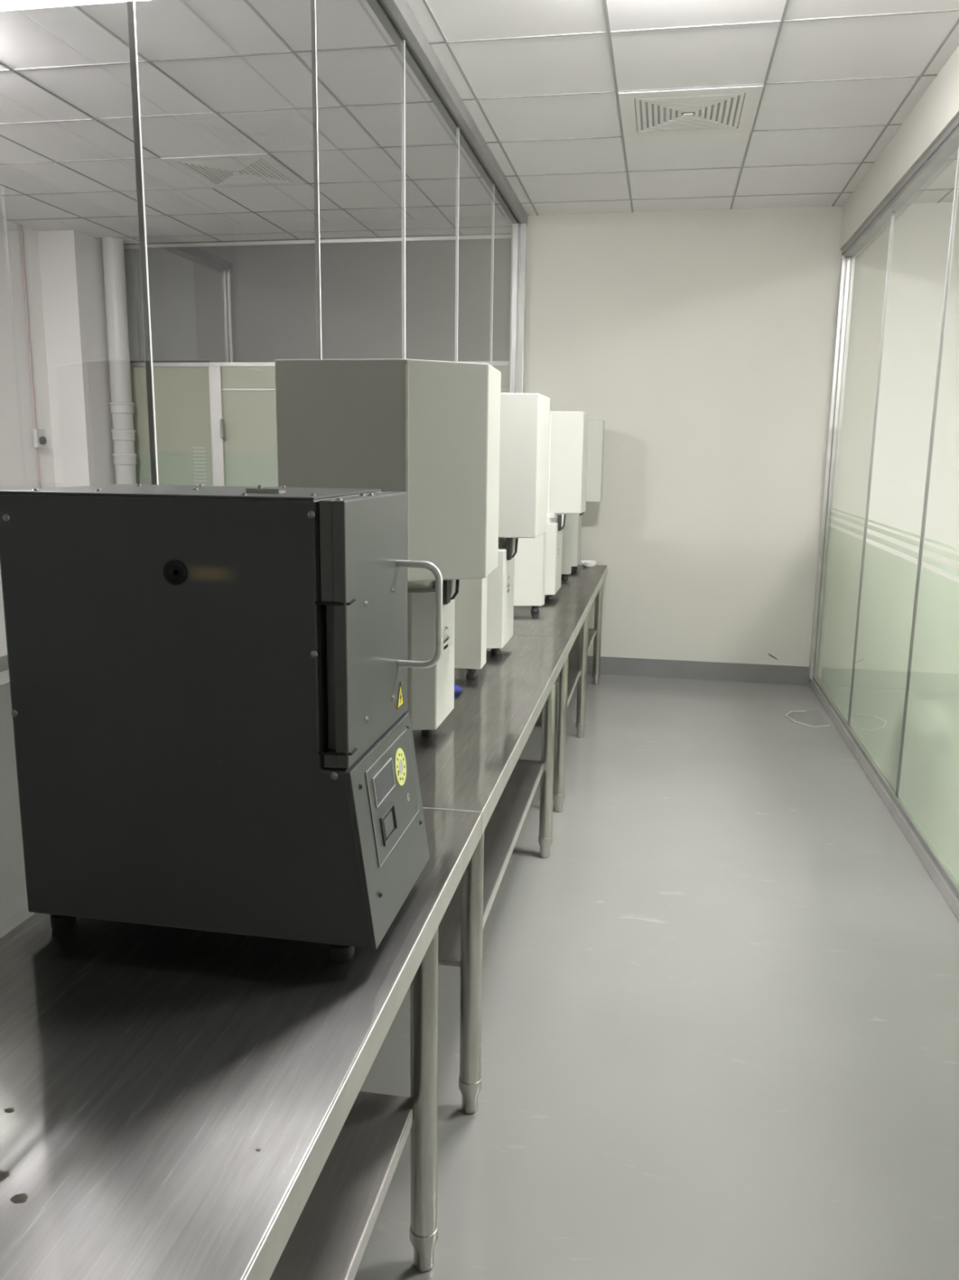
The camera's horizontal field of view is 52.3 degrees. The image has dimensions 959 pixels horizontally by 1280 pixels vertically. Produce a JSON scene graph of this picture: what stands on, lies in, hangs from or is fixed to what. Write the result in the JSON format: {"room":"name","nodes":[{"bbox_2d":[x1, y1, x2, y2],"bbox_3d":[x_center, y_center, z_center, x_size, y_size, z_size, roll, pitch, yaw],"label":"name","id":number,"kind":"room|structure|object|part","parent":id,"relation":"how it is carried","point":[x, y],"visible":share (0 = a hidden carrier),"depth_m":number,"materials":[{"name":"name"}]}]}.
{"room":"laboratory","nodes":[
{"label":"laboratory","id":0,"kind":"room"},
{"bbox_2d":[0,217,55,657],"bbox_3d":[-4.034,-0.628,2.994,0.150,3.000,9.740,3,11,10],"label":"wall","id":1,"kind":"structure","parent":0,"point":[18,464],"depth_m":6.82,"materials":[{"name":"white paint"}]},
{"bbox_2d":[18,224,40,488],"bbox_3d":[-3.182,-1.540,6.987,0.017,2.698,0.017,3,11,10],"label":"cable conduit","id":2,"kind":"object","parent":1,"relation":"attached to","point":[20,225],"visible":0.6,"depth_m":6.88,"materials":[{"name":"grey"}]},
{"bbox_2d":[32,428,46,447],"bbox_3d":[-3.144,-1.445,6.998,0.057,0.130,0.100,3,11,10],"label":"wall switch","id":3,"kind":"object","parent":1,"relation":"attached to","point":[39,438],"visible":1,"depth_m":6.97,"materials":[{"name":"white plastic"}]},
{"bbox_3d":[-3.129,-1.430,6.998,0.026,0.056,0.056,3,11,10],"label":"switch knob","id":4,"kind":"part","parent":3,"relation":"part of","materials":[{"name":"grey plastic"}]},
{"bbox_2d":[37,230,115,487],"bbox_3d":[-2.976,-1.470,7.428,0.280,3.000,0.480,3,11,10],"label":"wall column","id":5,"kind":"structure","parent":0,"point":[72,264],"depth_m":7.13,"materials":[{"name":"white paint"}]},
{"bbox_2d":[0,0,528,938],"bbox_3d":[-0.595,-0.416,2.120,0.090,3.000,9.230,3,11,10],"label":"window frame","id":6,"kind":"structure","parent":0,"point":[396,16],"depth_m":3.25,"materials":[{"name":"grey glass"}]},
{"bbox_3d":[-0.577,-1.860,1.841,0.090,0.060,9.230,3,11,10],"label":"rail","id":7,"kind":"part","parent":6,"relation":"part of","materials":[{"name":"metal"}]},
{"bbox_3d":[0.242,-1.261,6.553,0.087,3.000,0.050,3,11,10],"label":"post","id":8,"kind":"part","parent":6,"relation":"part of","materials":[{"name":"metal"}]},
{"bbox_2d":[124,233,511,362],"bbox_3d":[-1.454,-1.459,7.468,3.560,3.000,0.150,3,11,10],"label":"wall","id":9,"kind":"structure","parent":0,"point":[255,303],"depth_m":7.14,"materials":[{"name":"grey paint"}]},
{"bbox_2d":[129,362,221,485],"bbox_3d":[-2.375,-1.057,7.610,0.865,2.135,0.060,3,11,10],"label":"door","id":10,"kind":"structure","parent":9,"relation":"in","point":[181,389],"depth_m":7.49,"materials":[{"name":"glass"}]},
{"bbox_3d":[-2.373,-1.767,7.490,0.695,0.635,0.030,3,11,10],"label":"frosted panel","id":11,"kind":"part","parent":10,"relation":"part of","materials":[{"name":"white glass"}]},
{"bbox_3d":[-2.375,-1.057,7.610,0.865,2.135,0.060,3,11,10],"label":"frame","id":12,"kind":"part","parent":10,"relation":"part of","materials":[{"name":"metal"}]},
{"bbox_2d":[124,234,511,248],"bbox_3d":[-1.377,-2.889,7.093,3.410,0.023,0.020,3,11,10],"label":"trim","id":13,"kind":"structure","parent":9,"relation":"attached to","point":[499,236],"depth_m":7.04,"materials":[{"name":"metal"}]},
{"bbox_2d":[208,360,509,487],"bbox_3d":[-0.901,-0.982,7.316,2.335,2.135,0.116,3,11,10],"label":"door","id":14,"kind":"structure","parent":9,"relation":"in","point":[242,395],"depth_m":7.38,"materials":[{"name":"glass"}]},
{"bbox_3d":[-1.945,-1.593,7.368,0.024,0.153,0.061,-1,11,-8],"label":"handle","id":15,"kind":"part","parent":14,"relation":"part of","materials":[{"name":"metal"}]},
{"bbox_3d":[-1.448,-1.637,7.339,1.000,0.460,0.030,3,11,10],"label":"frosted panel","id":16,"kind":"part","parent":14,"relation":"part of","materials":[{"name":"white glass"}]},
{"bbox_2d":[0,669,958,1279],"bbox_3d":[-0.366,1.068,2.623,7.750,0.100,10.140,3,11,10],"label":"floor","id":17,"kind":"structure","parent":0,"point":[720,1014],"depth_m":2.60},
{"bbox_2d":[102,236,137,484],"bbox_3d":[-2.716,-1.473,7.460,0.175,3.000,0.175,-7,13,-34],"label":"drain pipe","id":18,"kind":"object","parent":17,"relation":"on","point":[122,406],"visible":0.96,"depth_m":7.29,"materials":[{"name":"white plastic"}]},
{"bbox_2d":[0,808,481,1279],"bbox_3d":[-0.503,0.917,1.126,0.626,0.760,2.151,3,11,10],"label":"workbench","id":19,"kind":"object","parent":17,"relation":"on","point":[176,1104],"visible":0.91,"depth_m":1.22,"materials":[{"name":"metal"}]},
{"bbox_2d":[0,1170,11,1181],"bbox_3d":[-0.497,0.553,1.007,0.024,0.001,0.017,3,11,10],"label":"hole","id":20,"kind":"object","parent":19,"relation":"on","point":[5,1175],"depth_m":1.01,"materials":[{"name":"black"}]},
{"bbox_2d":[4,1107,14,1113],"bbox_3d":[-0.533,0.534,1.107,0.012,0.001,0.008,3,11,10],"label":"hole","id":21,"kind":"object","parent":19,"relation":"on","point":[7,1110],"depth_m":1.11,"materials":[{"name":"black"}]},
{"bbox_2d":[10,1193,27,1204],"bbox_3d":[-0.461,0.560,0.977,0.016,0.001,0.014,-2,11,-13],"label":"hole","id":22,"kind":"object","parent":19,"relation":"on","point":[15,1198],"depth_m":0.98,"materials":[{"name":"black"}]},
{"bbox_2d":[0,484,443,961],"bbox_3d":[-0.371,0.100,1.547,0.592,0.689,0.335,3,11,10],"label":"furnace","id":23,"kind":"object","parent":19,"relation":"on","point":[212,727],"visible":1,"depth_m":1.40,"materials":[{"name":"black metal"}]},
{"bbox_3d":[-0.422,-0.229,1.496,0.470,0.004,0.322,3,11,10],"label":"plate","id":24,"kind":"part","parent":23,"relation":"part of","materials":[{"name":"grey metal"}]},
{"bbox_3d":[-0.160,-0.032,1.485,0.019,0.371,0.328,3,11,10],"label":"door","id":25,"kind":"part","parent":23,"relation":"part of","materials":[{"name":"grey metal"}]},
{"bbox_3d":[-0.137,0.285,1.540,0.042,0.265,0.330,3,11,10],"label":"control panel","id":26,"kind":"part","parent":23,"relation":"part of","materials":[{"name":"grey metal"}]},
{"bbox_2d":[365,728,419,867],"bbox_3d":[-0.134,0.243,1.547,0.020,0.146,0.240,3,11,10],"label":"control panel","id":27,"kind":"object","parent":23,"relation":"attached to","point":[392,793],"depth_m":1.53,"materials":[{"name":"grey metal"}]},
{"bbox_2d":[397,681,404,709],"bbox_3d":[-0.131,0.090,1.618,0.001,0.042,0.042,3,11,10],"label":"print","id":28,"kind":"object","parent":23,"relation":"on","point":[400,684],"depth_m":1.62,"materials":[{"name":"yellow paper"}]},
{"bbox_2d":[396,753,404,780],"bbox_3d":[-0.128,0.207,1.591,0.006,0.045,0.044,3,11,10],"label":"print","id":29,"kind":"object","parent":23,"relation":"attached to","point":[400,757],"depth_m":1.59,"materials":[{"name":"yellow paper"}]},
{"bbox_3d":[-0.097,-0.040,1.576,0.076,0.176,0.012,3,11,10],"label":"door handle","id":30,"kind":"part","parent":23,"relation":"part of","materials":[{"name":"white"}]},
{"bbox_2d":[269,1091,413,1279],"bbox_3d":[-0.517,0.959,1.140,0.558,0.032,1.400,3,11,10],"label":"shelf","id":31,"kind":"object","parent":19,"relation":"attached to","point":[330,1237],"depth_m":1.54,"materials":[{"name":"metal"}]},
{"bbox_3d":[-0.100,0.769,1.755,0.049,0.673,0.049,3,11,10],"label":"leg","id":32,"kind":"part","parent":19,"relation":"part of","materials":[{"name":"metal"}]},
{"bbox_2d":[412,635,570,1114],"bbox_3d":[-0.123,0.534,3.138,0.626,0.760,2.008,3,11,10],"label":"workbench","id":33,"kind":"object","parent":17,"relation":"on","point":[472,763],"visible":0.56,"depth_m":2.60,"materials":[{"name":"metal"}]},
{"bbox_2d":[275,359,501,737],"bbox_3d":[-0.169,-0.269,2.794,0.514,0.945,0.994,3,11,10],"label":"instrument","id":34,"kind":"object","parent":33,"relation":"on","point":[428,430],"visible":0.58,"depth_m":2.29,"materials":[{"name":"white metal"}]},
{"bbox_3d":[-0.076,-0.145,2.570,0.025,0.074,0.039,3,11,10],"label":"handle","id":35,"kind":"part","parent":34,"relation":"part of","materials":[{"name":"black plastic"}]},
{"bbox_3d":[-0.070,-0.114,3.262,0.177,0.403,0.111,3,11,10],"label":"leg","id":36,"kind":"part","parent":34,"relation":"part of","materials":[{"name":"white metal"}]},
{"bbox_2d":[453,683,462,690],"bbox_3d":[-0.074,0.153,3.066,0.038,0.015,0.086,4,11,17],"label":"paper scrap","id":37,"kind":"object","parent":33,"relation":"on","point":[455,686],"visible":0.64,"depth_m":3.08,"materials":[{"name":"blue paper"}]},
{"bbox_3d":[-0.017,0.686,2.189,0.049,0.673,0.049,3,11,10],"label":"leg","id":38,"kind":"part","parent":33,"relation":"part of","materials":[{"name":"metal"}]},
{"bbox_2d":[438,759,542,976],"bbox_3d":[-0.171,0.591,2.964,0.558,0.032,1.495,3,11,10],"label":"shelf","id":39,"kind":"object","parent":33,"relation":"attached to","point":[503,828],"depth_m":2.84,"materials":[{"name":"metal"}]},
{"bbox_2d":[412,635,570,813],"bbox_3d":[-0.120,0.186,3.071,0.624,0.052,2.008,3,11,10],"label":"countertop","id":40,"kind":"structure","parent":33,"relation":"on","point":[460,766],"depth_m":2.68,"materials":[{"name":"metal"}]},
{"bbox_3d":[0.252,0.415,3.614,0.049,0.673,0.049,3,11,10],"label":"leg","id":41,"kind":"part","parent":33,"relation":"part of","materials":[{"name":"metal"}]},
{"bbox_2d":[513,564,607,812],"bbox_3d":[0.306,0.102,5.405,0.626,0.760,2.682,3,11,10],"label":"workbench","id":42,"kind":"object","parent":17,"relation":"on","point":[567,615],"visible":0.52,"depth_m":4.78,"materials":[{"name":"metal"}]},
{"bbox_2d":[486,392,550,654],"bbox_3d":[0.058,-0.507,4.045,0.494,0.945,1.120,3,11,10],"label":"instrument","id":43,"kind":"object","parent":42,"relation":"on","point":[518,579],"visible":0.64,"depth_m":3.53,"materials":[{"name":"white metal"}]},
{"bbox_3d":[0.120,-0.347,3.628,0.025,0.074,0.039,3,11,10],"label":"handle","id":44,"kind":"part","parent":43,"relation":"part of","materials":[{"name":"black plastic"}]},
{"bbox_3d":[0.197,-0.364,4.574,0.214,0.403,0.100,3,11,10],"label":"leg","id":45,"kind":"part","parent":43,"relation":"part of","materials":[{"name":"white metal"}]},
{"bbox_2d":[513,564,607,637],"bbox_3d":[0.309,-0.246,5.338,0.624,0.052,2.682,3,11,10],"label":"countertop","id":46,"kind":"structure","parent":42,"relation":"on","point":[558,617],"depth_m":4.69,"materials":[{"name":"metal"}]},
{"bbox_3d":[0.341,0.326,4.082,0.049,0.673,0.049,3,11,10],"label":"leg","id":47,"kind":"part","parent":42,"relation":"part of","materials":[{"name":"metal"}]},
{"bbox_2d":[533,628,595,734],"bbox_3d":[0.269,0.148,5.289,0.558,0.032,2.400,3,11,10],"label":"shelf","id":48,"kind":"object","parent":42,"relation":"attached to","point":[575,672],"depth_m":5.15,"materials":[{"name":"metal"}]},
{"bbox_2d":[544,411,588,599],"bbox_3d":[0.322,-0.752,5.335,0.532,0.945,0.960,3,11,10],"label":"instrument","id":49,"kind":"object","parent":42,"relation":"on","point":[568,430],"visible":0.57,"depth_m":4.95,"materials":[{"name":"white metal"}]},
{"bbox_3d":[0.418,-0.606,4.992,0.025,0.074,0.039,3,11,10],"label":"handle","id":50,"kind":"part","parent":49,"relation":"part of","materials":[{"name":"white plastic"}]},
{"bbox_3d":[0.434,-0.596,5.794,0.225,0.403,0.090,3,11,10],"label":"leg","id":51,"kind":"part","parent":49,"relation":"part of","materials":[{"name":"white metal"}]},
{"bbox_3d":[0.546,0.119,5.169,0.049,0.673,0.049,3,11,10],"label":"leg","id":52,"kind":"part","parent":42,"relation":"part of","materials":[{"name":"metal"}]},
{"bbox_2d":[571,419,604,570],"bbox_3d":[0.514,-0.939,6.317,0.545,0.945,0.405,3,11,10],"label":"instrument","id":53,"kind":"object","parent":42,"relation":"on","point":[596,427],"visible":0.3,"depth_m":6.17,"materials":[{"name":"white metal"}]},
{"bbox_2d":[580,559,596,566],"bbox_3d":[0.727,-0.515,6.494,0.110,0.050,0.102,3,11,10],"label":"dish","id":54,"kind":"object","parent":42,"relation":"on","point":[586,563],"visible":0.98,"depth_m":6.46,"materials":[{"name":"white ceramic"}]},
{"bbox_3d":[0.773,-0.110,6.366,0.049,0.673,0.049,3,11,10],"label":"leg","id":55,"kind":"part","parent":42,"relation":"part of","materials":[{"name":"metal"}]},
{"bbox_2d":[785,711,830,727],"bbox_3d":[1.898,0.450,5.689,0.225,0.007,0.423,3,11,10],"label":"cable","id":56,"kind":"object","parent":17,"relation":"on","point":[791,711],"visible":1,"depth_m":5.57,"materials":[{"name":"grey"}]},
{"bbox_2d":[0,0,958,244],"bbox_3d":[-0.328,-1.976,2.036,7.750,0.100,10.140,3,11,10],"label":"ceiling","id":57,"kind":"structure","parent":0,"point":[34,33],"depth_m":4.30,"materials":[{"name":"tile"}]},
{"bbox_2d":[160,152,307,188],"bbox_3d":[-1.330,-2.571,5.366,0.592,0.016,0.592,3,11,10],"label":"ceiling vent","id":58,"kind":"object","parent":57,"relation":"in","point":[249,170],"visible":1,"depth_m":5.33,"materials":[{"name":"white metal"}]},
{"bbox_2d":[0,0,958,241],"bbox_3d":[-0.329,-1.925,2.046,7.350,0.005,9.740,3,11,10],"label":"ceiling grid","id":59,"kind":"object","parent":57,"relation":"attached to","point":[294,52],"depth_m":4.45,"materials":[{"name":"grey metal"}]},
{"bbox_2d":[618,84,763,137],"bbox_3d":[0.931,-2.348,4.356,0.592,0.016,0.592,3,11,10],"label":"ceiling vent","id":60,"kind":"object","parent":57,"relation":"in","point":[724,109],"visible":1,"depth_m":4.32,"materials":[{"name":"white metal"}]},
{"bbox_2d":[508,201,958,666],"bbox_3d":[2.186,-1.237,6.557,3.940,3.000,0.660,3,11,10],"label":"wall","id":61,"kind":"structure","parent":0,"point":[702,341],"depth_m":6.26,"materials":[{"name":"paint"}]},
{"bbox_2d":[586,655,810,684],"bbox_3d":[1.218,0.193,6.668,2.010,0.125,0.006,3,11,10],"label":"baseboard","id":62,"kind":"structure","parent":61,"relation":"attached to","point":[671,668],"depth_m":6.61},
{"bbox_2d":[808,115,958,920],"bbox_3d":[1.410,-0.197,1.782,0.098,2.747,9.230,3,11,10],"label":"glass partition","id":63,"kind":"structure","parent":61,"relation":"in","point":[884,665],"depth_m":4.39,"materials":[{"name":"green glass"}]},
{"bbox_3d":[2.229,-1.044,6.218,0.058,2.650,0.050,3,11,10],"label":"post","id":64,"kind":"part","parent":63,"relation":"part of","materials":[{"name":"metal"}]},
{"bbox_3d":[1.395,1.126,2.037,0.075,0.052,9.230,3,11,10],"label":"rail","id":65,"kind":"part","parent":63,"relation":"part of","materials":[{"name":"metal"}]},
{"bbox_3d":[1.426,-1.518,1.527,0.098,0.057,9.230,3,11,10],"label":"rail","id":66,"kind":"part","parent":63,"relation":"part of","materials":[{"name":"metal"}]},
{"bbox_2d":[840,44,958,249],"bbox_3d":[1.447,-1.668,1.495,0.160,0.255,9.230,3,11,10],"label":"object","id":67,"kind":"structure","parent":61,"relation":"attached to","point":[938,107],"depth_m":4.35,"materials":[{"name":"paint"}]}
]}

